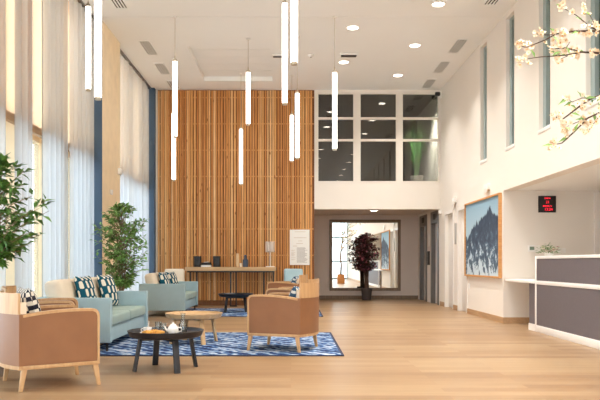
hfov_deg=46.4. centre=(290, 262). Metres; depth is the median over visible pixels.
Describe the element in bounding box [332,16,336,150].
pendant light
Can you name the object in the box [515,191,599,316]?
wall
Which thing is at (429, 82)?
ceiling vent
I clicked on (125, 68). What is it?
sheer curtain
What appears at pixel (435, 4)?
diffuser
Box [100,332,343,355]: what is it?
rug
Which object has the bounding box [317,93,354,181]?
window
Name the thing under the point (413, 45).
recessed light
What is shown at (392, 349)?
floor
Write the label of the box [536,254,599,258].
countertop
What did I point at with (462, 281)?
door
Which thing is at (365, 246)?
potted shrub
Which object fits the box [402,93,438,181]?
window
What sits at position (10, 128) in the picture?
window
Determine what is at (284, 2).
tube
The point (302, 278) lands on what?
armchair
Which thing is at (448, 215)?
door
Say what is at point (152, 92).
wall
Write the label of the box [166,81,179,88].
ceiling vent
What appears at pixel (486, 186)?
emergency light
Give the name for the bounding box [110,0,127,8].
ceiling vent
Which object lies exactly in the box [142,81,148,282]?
sheer curtain
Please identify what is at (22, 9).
sheer curtain
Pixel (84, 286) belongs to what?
throw pillow
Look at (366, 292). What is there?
pot
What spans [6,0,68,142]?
window
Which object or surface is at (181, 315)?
carafe
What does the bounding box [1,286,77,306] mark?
armchair
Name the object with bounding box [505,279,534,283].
countertop
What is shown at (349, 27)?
diffuser
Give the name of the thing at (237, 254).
vase
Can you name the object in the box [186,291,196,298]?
seat cushion
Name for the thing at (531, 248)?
thermostat
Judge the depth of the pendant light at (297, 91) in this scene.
12.57 m
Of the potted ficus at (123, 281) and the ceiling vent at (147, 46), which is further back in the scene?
the ceiling vent at (147, 46)
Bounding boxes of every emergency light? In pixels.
[452,197,456,204]
[484,183,489,192]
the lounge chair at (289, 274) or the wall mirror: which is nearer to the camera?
the lounge chair at (289, 274)
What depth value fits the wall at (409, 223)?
19.40 m
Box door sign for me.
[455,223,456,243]
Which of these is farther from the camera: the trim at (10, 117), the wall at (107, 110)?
the wall at (107, 110)
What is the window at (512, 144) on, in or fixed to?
in the wall at (463, 177)
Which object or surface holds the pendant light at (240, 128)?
hanging from the ceiling at (209, 44)
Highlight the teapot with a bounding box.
[164,322,181,332]
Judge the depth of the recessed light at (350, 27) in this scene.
12.11 m
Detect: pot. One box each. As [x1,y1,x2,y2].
[0,366,3,376]
[167,326,178,332]
[361,288,371,299]
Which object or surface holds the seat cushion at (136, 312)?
on the sofa at (131, 312)
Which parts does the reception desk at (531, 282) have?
panel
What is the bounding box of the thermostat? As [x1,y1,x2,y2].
[528,245,539,251]
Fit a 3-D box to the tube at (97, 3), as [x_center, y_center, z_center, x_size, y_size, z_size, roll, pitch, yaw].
[-2.068,-2.913,7.500,0.080,2.334,0.079,0,0,0]
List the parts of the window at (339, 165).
pane, pane, pane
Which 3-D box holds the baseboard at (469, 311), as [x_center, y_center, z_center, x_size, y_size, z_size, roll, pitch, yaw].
[3.513,0.950,5.750,0.014,0.100,21.500,0,0,0]
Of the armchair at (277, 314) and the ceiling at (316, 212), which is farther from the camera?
the ceiling at (316, 212)
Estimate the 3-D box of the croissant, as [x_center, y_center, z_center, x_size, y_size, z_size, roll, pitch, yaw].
[-1.208,0.634,6.409,0.102,0.043,0.045,0,0,15]
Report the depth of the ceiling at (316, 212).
18.43 m
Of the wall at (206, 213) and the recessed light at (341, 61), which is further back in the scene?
the wall at (206, 213)
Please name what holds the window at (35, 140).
in the wall at (107, 110)
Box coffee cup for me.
[140,321,151,332]
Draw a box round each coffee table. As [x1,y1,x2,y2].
[127,326,203,373]
[165,311,222,344]
[218,293,252,312]
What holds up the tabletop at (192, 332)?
on the coffee table at (192, 332)
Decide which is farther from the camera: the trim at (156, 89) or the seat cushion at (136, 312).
the trim at (156, 89)
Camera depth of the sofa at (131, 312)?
8.21 m
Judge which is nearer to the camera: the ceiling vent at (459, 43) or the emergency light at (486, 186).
the emergency light at (486, 186)
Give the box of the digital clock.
[538,196,555,211]
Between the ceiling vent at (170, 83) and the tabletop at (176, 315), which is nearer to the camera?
the tabletop at (176, 315)
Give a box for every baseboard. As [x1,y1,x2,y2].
[319,295,417,298]
[440,301,502,322]
[503,317,528,322]
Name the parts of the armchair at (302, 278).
arm trim, panel, rail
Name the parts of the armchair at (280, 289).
panel, arm trim, rail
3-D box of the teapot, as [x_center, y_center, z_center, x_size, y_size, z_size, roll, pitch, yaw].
[-1.097,0.604,6.500,0.137,0.116,0.105,0,0,-37]
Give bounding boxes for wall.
[94,20,119,290]
[148,88,155,272]
[158,90,313,304]
[314,90,439,209]
[314,215,417,294]
[418,0,599,316]
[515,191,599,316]
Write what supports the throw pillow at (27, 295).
on the armchair at (62, 335)
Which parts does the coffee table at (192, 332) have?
leg, leg, leg, leg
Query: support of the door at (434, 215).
in the wall at (463, 177)
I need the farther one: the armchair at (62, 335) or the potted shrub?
the potted shrub
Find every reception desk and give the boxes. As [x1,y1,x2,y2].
[505,279,534,330]
[535,254,599,349]
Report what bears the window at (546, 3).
in the wall at (463, 177)
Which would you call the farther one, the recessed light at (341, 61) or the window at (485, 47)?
the recessed light at (341, 61)
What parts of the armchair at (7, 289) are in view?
rail, panel, arm trim, arm trim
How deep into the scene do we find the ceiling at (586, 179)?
10.44 m
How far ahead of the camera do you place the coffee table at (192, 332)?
6.43 m
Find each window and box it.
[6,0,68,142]
[6,121,14,285]
[32,134,69,297]
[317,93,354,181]
[359,93,396,181]
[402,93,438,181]
[480,45,486,163]
[505,15,514,150]
[538,0,550,133]
[585,0,599,109]
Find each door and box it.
[420,214,426,301]
[431,210,438,304]
[444,209,453,308]
[457,206,467,312]
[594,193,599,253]
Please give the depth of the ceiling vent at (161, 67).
14.64 m
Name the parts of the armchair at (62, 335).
leg, rail, panel, leg, seat frame, panel, arm trim, panel, arm trim, leg, leg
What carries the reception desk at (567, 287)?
on the floor
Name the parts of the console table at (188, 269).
leg, under rail, leg, leg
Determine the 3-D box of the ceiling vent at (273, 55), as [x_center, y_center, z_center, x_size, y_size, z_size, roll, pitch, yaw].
[-0.240,-4.064,13.750,0.260,0.033,0.160,0,0,0]
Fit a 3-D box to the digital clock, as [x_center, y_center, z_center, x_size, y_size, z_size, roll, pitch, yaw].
[4.237,-0.974,11.579,0.284,0.274,0.043,0,0,0]
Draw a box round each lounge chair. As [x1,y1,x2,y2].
[165,269,184,280]
[284,269,302,280]
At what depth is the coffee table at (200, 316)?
8.55 m
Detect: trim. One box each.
[6,110,68,151]
[40,138,41,296]
[78,0,93,18]
[120,49,150,88]
[156,89,157,272]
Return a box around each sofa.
[37,277,147,350]
[139,272,197,310]
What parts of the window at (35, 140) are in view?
pane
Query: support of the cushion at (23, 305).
on the armchair at (62, 335)
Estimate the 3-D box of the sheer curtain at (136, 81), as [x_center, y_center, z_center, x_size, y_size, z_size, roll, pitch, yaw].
[-3.302,-1.528,14.875,0.075,5.025,0.950,0,0,0]
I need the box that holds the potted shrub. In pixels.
[347,232,380,299]
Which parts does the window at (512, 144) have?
sill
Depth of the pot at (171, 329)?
6.46 m
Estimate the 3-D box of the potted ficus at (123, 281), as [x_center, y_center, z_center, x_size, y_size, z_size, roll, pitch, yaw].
[-2.674,0.011,10.995,0.926,1.979,1.083,0,0,-22]
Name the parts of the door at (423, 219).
lift panel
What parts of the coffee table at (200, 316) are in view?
leg, leg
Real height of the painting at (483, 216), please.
1.430 m
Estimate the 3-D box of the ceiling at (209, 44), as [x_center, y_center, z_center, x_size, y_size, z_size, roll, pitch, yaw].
[-0.125,-4.205,5.850,7.750,0.250,21.700,0,0,0]
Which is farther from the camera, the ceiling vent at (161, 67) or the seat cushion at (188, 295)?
the ceiling vent at (161, 67)
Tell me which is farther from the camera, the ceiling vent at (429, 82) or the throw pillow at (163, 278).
the ceiling vent at (429, 82)
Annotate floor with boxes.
[0,299,599,399]
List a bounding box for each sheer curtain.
[0,0,5,290]
[14,0,32,292]
[42,0,67,296]
[69,0,93,278]
[120,54,131,290]
[132,67,141,290]
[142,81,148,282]
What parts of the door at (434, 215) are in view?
lift panel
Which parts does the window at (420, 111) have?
pane, pane, pane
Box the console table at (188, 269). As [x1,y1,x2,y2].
[185,267,275,306]
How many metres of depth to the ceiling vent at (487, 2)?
10.94 m
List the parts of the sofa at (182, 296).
arm, arm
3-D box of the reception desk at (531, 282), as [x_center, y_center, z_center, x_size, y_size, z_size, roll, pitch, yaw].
[3.900,0.630,10.910,0.720,0.740,1.340,0,0,0]
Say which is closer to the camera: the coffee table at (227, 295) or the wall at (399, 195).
the coffee table at (227, 295)
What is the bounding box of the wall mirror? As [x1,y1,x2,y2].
[329,220,400,290]
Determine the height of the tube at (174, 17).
2.009 m
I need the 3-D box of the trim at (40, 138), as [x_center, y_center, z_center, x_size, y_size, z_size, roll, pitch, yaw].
[-3.580,-1.540,10.350,0.160,5.080,0.300,0,0,0]
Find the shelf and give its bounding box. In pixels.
[536,281,599,289]
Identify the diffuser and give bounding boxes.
[348,26,357,29]
[432,2,443,6]
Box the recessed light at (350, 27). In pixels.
[346,25,359,29]
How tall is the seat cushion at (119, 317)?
0.130 m
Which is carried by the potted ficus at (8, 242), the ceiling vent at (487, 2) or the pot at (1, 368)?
the pot at (1, 368)
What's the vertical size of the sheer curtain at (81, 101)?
5.025 m
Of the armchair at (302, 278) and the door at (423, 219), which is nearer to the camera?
the armchair at (302, 278)
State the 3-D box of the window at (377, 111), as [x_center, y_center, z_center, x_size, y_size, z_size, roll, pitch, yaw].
[2.058,-2.955,16.544,0.895,2.110,0.112,0,0,0]
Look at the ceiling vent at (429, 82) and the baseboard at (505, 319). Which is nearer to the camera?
the baseboard at (505, 319)
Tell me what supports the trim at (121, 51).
attached to the wall at (107, 110)
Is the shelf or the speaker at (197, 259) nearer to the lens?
the shelf
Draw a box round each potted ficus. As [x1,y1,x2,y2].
[0,152,54,376]
[88,202,148,290]
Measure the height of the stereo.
0.128 m
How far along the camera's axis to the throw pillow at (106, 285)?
9.35 m
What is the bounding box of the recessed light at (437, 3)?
[431,1,445,6]
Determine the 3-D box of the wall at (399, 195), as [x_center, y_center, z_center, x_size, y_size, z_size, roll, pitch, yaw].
[2.035,-2.675,16.580,2.970,2.810,0.160,0,0,0]
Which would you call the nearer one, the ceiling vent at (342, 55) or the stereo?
the ceiling vent at (342, 55)
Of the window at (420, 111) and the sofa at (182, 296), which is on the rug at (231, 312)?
the sofa at (182, 296)
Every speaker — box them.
[194,256,200,266]
[213,256,219,266]
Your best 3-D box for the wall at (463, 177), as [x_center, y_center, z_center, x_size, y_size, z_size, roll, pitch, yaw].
[3.620,-1.540,7.300,0.200,5.080,24.600,0,0,0]
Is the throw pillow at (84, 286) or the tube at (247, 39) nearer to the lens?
the throw pillow at (84, 286)
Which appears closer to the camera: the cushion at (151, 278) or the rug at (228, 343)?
the rug at (228, 343)
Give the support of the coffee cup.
on the coffee table at (192, 332)
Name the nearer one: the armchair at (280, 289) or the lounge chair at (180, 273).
the armchair at (280, 289)
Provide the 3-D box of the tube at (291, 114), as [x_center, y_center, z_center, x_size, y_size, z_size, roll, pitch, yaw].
[0.017,-3.137,15.200,0.080,1.887,0.079,0,0,0]
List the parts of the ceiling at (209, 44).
recessed panel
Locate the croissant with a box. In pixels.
[155,330,164,333]
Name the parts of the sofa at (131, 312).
arm, arm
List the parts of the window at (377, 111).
pane, pane, pane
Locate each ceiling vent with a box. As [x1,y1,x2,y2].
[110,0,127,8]
[139,41,157,54]
[154,63,169,73]
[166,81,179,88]
[272,54,281,57]
[340,53,357,57]
[421,79,436,87]
[432,61,450,72]
[447,39,467,52]
[483,0,498,4]
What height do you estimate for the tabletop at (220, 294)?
0.065 m
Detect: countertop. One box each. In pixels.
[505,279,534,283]
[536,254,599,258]
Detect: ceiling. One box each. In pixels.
[68,0,516,89]
[314,210,429,214]
[516,163,599,190]
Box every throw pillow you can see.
[17,287,40,312]
[74,276,96,297]
[97,275,118,304]
[158,272,169,283]
[166,272,178,283]
[289,286,298,297]
[291,276,298,282]
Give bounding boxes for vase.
[236,253,238,266]
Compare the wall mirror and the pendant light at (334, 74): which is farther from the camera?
the wall mirror
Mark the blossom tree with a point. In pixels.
(520, 43)
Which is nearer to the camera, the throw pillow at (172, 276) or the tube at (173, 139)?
the tube at (173, 139)
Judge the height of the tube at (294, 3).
1.959 m
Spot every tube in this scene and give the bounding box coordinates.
[86,0,90,91]
[94,0,101,100]
[172,58,175,180]
[173,16,176,137]
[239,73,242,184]
[246,38,249,125]
[282,0,286,105]
[290,75,293,161]
[291,0,297,65]
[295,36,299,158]
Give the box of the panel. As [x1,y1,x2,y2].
[427,251,429,264]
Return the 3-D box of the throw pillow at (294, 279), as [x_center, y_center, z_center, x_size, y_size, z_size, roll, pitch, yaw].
[0.067,0.420,13.419,0.175,0.349,0.360,0,0,12]
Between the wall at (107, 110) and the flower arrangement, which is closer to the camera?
the flower arrangement
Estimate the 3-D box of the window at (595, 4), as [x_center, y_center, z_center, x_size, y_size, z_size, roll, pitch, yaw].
[3.599,-2.910,8.145,0.182,2.160,0.470,0,0,0]
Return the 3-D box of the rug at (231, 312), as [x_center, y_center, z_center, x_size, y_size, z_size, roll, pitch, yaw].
[-0.850,0.994,14.150,2.900,0.012,2.300,0,0,0]
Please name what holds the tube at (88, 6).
hanging from the ceiling at (209, 44)
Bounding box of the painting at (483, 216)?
[464,193,501,277]
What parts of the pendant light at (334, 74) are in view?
cord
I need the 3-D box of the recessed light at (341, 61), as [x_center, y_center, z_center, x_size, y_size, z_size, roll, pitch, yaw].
[1.070,-4.074,14.200,0.236,0.012,0.236,0,0,0]
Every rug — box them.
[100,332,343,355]
[185,308,322,316]
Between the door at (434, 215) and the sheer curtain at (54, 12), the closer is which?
the sheer curtain at (54, 12)
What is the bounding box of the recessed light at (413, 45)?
[409,43,420,47]
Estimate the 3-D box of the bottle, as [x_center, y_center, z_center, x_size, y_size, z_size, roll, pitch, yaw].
[-1.058,-0.047,16.240,0.132,0.280,0.132,0,0,0]
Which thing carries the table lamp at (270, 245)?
on the console table at (188, 269)
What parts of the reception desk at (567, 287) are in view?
panel, panel, panel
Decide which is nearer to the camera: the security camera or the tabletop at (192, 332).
the tabletop at (192, 332)
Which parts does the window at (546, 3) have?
sill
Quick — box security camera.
[435,91,441,97]
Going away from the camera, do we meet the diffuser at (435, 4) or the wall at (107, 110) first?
the diffuser at (435, 4)
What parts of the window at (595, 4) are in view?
sill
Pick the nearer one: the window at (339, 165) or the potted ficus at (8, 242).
the potted ficus at (8, 242)
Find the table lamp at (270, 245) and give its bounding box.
[265,242,274,266]
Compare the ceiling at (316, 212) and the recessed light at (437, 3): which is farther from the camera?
the ceiling at (316, 212)
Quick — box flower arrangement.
[536,244,561,255]
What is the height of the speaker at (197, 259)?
0.250 m
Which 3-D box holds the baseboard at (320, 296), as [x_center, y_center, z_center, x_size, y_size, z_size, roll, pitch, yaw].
[2.035,0.950,19.393,2.970,0.100,0.014,0,0,0]
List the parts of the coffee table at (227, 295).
leg, leg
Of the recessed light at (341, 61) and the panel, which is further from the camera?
the panel
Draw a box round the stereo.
[201,262,211,266]
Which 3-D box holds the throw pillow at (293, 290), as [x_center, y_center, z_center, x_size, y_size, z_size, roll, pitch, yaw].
[0.056,0.435,8.039,0.175,0.349,0.360,0,0,20]
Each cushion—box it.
[20,302,26,313]
[44,278,76,297]
[91,277,100,297]
[112,306,145,319]
[112,310,129,325]
[144,273,158,283]
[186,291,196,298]
[186,293,190,299]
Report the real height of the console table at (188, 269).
0.907 m
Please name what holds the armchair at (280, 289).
on the floor
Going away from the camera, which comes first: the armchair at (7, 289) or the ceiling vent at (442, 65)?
the armchair at (7, 289)
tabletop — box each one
[127,326,203,339]
[165,311,222,319]
[218,293,252,296]
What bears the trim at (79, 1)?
attached to the wall at (107, 110)
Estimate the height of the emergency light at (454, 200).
0.160 m
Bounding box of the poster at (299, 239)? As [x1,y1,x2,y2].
[290,230,309,264]
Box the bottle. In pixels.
[243,255,247,266]
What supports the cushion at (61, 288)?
on the sofa at (131, 312)
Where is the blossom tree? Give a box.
[515,0,599,151]
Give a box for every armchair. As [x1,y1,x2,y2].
[0,291,100,392]
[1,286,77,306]
[247,282,318,352]
[266,278,318,294]
[267,274,307,288]
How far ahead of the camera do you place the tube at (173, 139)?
13.97 m
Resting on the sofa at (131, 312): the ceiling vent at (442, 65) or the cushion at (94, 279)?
the cushion at (94, 279)
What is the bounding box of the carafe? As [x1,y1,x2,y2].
[179,315,186,332]
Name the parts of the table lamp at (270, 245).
lamp shade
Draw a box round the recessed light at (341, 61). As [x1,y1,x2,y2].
[338,60,349,63]
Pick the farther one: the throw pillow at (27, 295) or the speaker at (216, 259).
the speaker at (216, 259)
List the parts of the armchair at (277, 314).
leg, leg, arm trim, panel, arm trim, seat frame, leg, panel, rail, leg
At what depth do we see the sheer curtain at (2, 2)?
8.00 m
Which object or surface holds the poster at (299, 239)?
attached to the wall at (206, 213)

